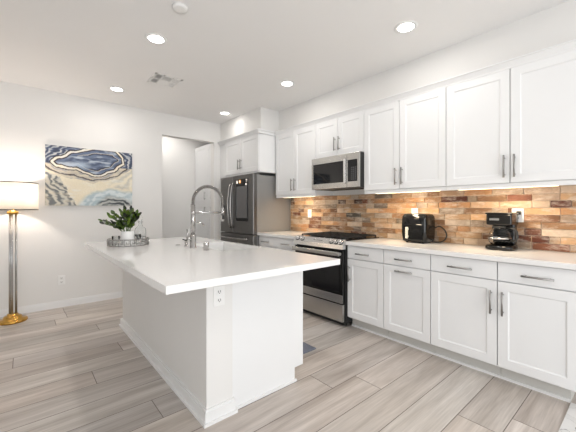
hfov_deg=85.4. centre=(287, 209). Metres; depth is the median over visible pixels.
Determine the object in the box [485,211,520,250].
coffee maker
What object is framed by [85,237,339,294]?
island countertop
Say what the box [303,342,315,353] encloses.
floor mat
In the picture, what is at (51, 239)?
wall
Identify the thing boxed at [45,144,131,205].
picture
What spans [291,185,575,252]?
backsplash
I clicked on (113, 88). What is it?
recessed light
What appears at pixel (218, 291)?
outlet
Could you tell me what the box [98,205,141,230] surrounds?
leafy plant
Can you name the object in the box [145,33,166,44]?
recessed light
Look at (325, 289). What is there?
gas range
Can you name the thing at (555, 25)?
soffit
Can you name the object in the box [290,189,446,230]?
wall
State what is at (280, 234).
countertop
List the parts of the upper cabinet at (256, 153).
door, door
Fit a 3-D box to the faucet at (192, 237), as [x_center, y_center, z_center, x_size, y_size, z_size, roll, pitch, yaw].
[-0.732,0.058,2.805,0.371,0.557,0.060,0,0,-40]
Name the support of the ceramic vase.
on the serving tray
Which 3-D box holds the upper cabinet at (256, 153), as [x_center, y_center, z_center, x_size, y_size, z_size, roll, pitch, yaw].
[-0.514,-0.826,5.091,0.688,0.571,0.983,0,0,-40]
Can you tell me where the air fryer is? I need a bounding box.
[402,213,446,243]
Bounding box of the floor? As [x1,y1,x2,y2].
[0,297,575,431]
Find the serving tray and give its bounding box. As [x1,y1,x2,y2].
[107,237,148,246]
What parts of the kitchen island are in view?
baseboard, panel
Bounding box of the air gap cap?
[204,242,208,250]
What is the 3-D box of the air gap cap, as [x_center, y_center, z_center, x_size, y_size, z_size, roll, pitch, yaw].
[-0.673,0.303,2.571,0.044,0.066,0.044,0,0,-40]
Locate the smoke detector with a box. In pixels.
[172,2,187,13]
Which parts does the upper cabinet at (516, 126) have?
door, handle, handle, door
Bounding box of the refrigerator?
[221,173,289,245]
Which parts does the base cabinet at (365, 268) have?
handle, drawer, door, shoe moulding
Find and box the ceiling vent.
[147,72,182,87]
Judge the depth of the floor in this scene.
2.17 m
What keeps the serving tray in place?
on the island countertop at (169, 267)
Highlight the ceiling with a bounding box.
[0,0,568,123]
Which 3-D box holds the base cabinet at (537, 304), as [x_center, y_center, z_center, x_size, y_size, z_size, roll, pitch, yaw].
[1.885,0.812,2.283,0.668,0.875,0.445,0,0,-40]
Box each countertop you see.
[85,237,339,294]
[257,231,314,238]
[345,238,575,269]
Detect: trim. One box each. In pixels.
[217,128,274,145]
[220,144,225,239]
[274,39,575,136]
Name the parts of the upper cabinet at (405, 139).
door, handle, door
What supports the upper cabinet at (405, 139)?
attached to the wall at (361, 191)
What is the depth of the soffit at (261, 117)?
4.74 m
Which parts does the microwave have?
door, door handle, control panel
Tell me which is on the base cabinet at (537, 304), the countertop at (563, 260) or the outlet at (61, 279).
the countertop at (563, 260)
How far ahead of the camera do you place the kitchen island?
2.08 m
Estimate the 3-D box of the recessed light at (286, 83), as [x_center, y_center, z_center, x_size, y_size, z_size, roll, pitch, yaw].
[-0.010,-1.488,3.699,0.182,0.005,0.182,0,0,-40]
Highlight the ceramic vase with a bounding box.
[120,231,133,244]
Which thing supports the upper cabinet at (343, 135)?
attached to the wall at (361, 191)
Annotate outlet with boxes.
[58,275,64,284]
[213,285,224,306]
[308,209,311,216]
[411,208,417,212]
[512,208,523,221]
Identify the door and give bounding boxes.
[195,143,210,238]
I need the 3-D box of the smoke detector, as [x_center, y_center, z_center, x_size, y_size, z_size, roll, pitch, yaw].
[-0.795,-1.480,2.301,0.112,0.020,0.112,0,0,-40]
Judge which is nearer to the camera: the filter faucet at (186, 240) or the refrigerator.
the filter faucet at (186, 240)
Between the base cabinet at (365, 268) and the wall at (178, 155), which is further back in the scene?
the wall at (178, 155)
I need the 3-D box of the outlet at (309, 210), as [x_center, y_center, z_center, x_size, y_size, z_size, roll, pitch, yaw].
[0.318,0.060,4.601,0.010,0.118,0.074,0,0,-40]
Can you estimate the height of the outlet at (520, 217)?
0.118 m
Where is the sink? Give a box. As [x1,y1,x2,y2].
[209,245,242,250]
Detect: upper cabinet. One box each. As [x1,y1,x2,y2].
[225,133,275,176]
[276,125,332,197]
[316,111,363,158]
[364,87,446,193]
[446,50,575,189]
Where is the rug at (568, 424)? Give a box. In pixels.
[558,402,575,431]
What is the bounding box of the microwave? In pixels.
[312,151,363,190]
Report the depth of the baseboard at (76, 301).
4.00 m
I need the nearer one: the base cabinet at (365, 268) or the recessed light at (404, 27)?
the recessed light at (404, 27)
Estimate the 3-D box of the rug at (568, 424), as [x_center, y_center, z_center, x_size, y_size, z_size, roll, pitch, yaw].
[1.720,1.245,1.135,1.290,0.008,1.202,0,0,-40]
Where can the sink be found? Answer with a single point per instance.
(220, 247)
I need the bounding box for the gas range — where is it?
[292,231,378,325]
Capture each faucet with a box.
[182,222,204,245]
[186,185,224,247]
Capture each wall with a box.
[0,81,219,309]
[162,136,209,237]
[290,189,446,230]
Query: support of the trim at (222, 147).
attached to the wall at (51, 239)
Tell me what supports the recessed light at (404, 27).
in the ceiling
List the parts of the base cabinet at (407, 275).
handle, drawer, door, shoe moulding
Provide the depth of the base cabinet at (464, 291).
2.43 m
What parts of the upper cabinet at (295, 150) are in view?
door, door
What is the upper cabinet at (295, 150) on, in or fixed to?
attached to the wall at (361, 191)
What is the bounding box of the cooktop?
[301,231,378,240]
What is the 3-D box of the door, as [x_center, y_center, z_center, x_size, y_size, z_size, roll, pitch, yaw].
[-1.320,0.030,6.013,0.723,2.440,0.784,0,0,-40]
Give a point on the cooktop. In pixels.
(318, 236)
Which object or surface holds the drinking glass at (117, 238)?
on the serving tray
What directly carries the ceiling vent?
in the ceiling
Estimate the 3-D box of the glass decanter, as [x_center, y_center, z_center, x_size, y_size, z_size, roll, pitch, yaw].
[-1.450,0.193,3.066,0.104,0.273,0.104,0,0,-40]
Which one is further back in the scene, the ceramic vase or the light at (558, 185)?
the ceramic vase
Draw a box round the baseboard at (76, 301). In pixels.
[0,291,122,316]
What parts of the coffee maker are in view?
water tank, carafe handle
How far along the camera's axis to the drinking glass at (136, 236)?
2.93 m
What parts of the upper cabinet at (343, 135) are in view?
door, handle, door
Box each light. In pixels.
[108,86,124,91]
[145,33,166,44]
[219,111,230,114]
[280,80,294,86]
[394,20,417,33]
[468,185,559,189]
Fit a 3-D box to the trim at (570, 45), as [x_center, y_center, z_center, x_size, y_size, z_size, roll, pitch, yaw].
[0.947,-1.129,3.407,0.134,0.058,3.465,0,0,-40]
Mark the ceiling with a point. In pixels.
(232, 56)
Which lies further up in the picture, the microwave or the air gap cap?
the microwave
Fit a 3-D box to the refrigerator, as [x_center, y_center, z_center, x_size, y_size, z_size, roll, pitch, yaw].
[-0.571,0.364,5.056,0.792,1.772,0.974,0,0,-40]
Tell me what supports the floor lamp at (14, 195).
on the floor
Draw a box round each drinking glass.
[112,236,119,245]
[134,234,140,243]
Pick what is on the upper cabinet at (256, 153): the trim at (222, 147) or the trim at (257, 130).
the trim at (257, 130)
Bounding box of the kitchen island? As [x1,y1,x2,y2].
[119,270,302,428]
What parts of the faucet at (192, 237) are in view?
post, support arm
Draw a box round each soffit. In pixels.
[220,107,278,140]
[279,0,575,129]
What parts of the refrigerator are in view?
door, door handle, door handle, drawer handle, freezer drawer, display glass, glass panel, door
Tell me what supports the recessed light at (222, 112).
in the ceiling
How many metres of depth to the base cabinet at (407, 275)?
2.79 m
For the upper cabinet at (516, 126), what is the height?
0.932 m
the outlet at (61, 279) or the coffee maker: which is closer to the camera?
the coffee maker
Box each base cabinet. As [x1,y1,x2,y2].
[259,236,296,251]
[347,245,388,337]
[384,249,434,354]
[431,254,500,377]
[498,262,575,402]
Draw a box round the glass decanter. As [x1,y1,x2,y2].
[134,215,145,242]
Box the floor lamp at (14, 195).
[0,181,38,325]
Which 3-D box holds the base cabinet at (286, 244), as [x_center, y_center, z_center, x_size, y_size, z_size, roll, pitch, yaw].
[0.075,0.812,4.414,0.668,0.875,0.838,0,0,-40]
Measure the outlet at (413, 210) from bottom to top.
0.118 m
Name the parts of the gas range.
oven handle, oven door, control panel, trim, warming drawer, kick plate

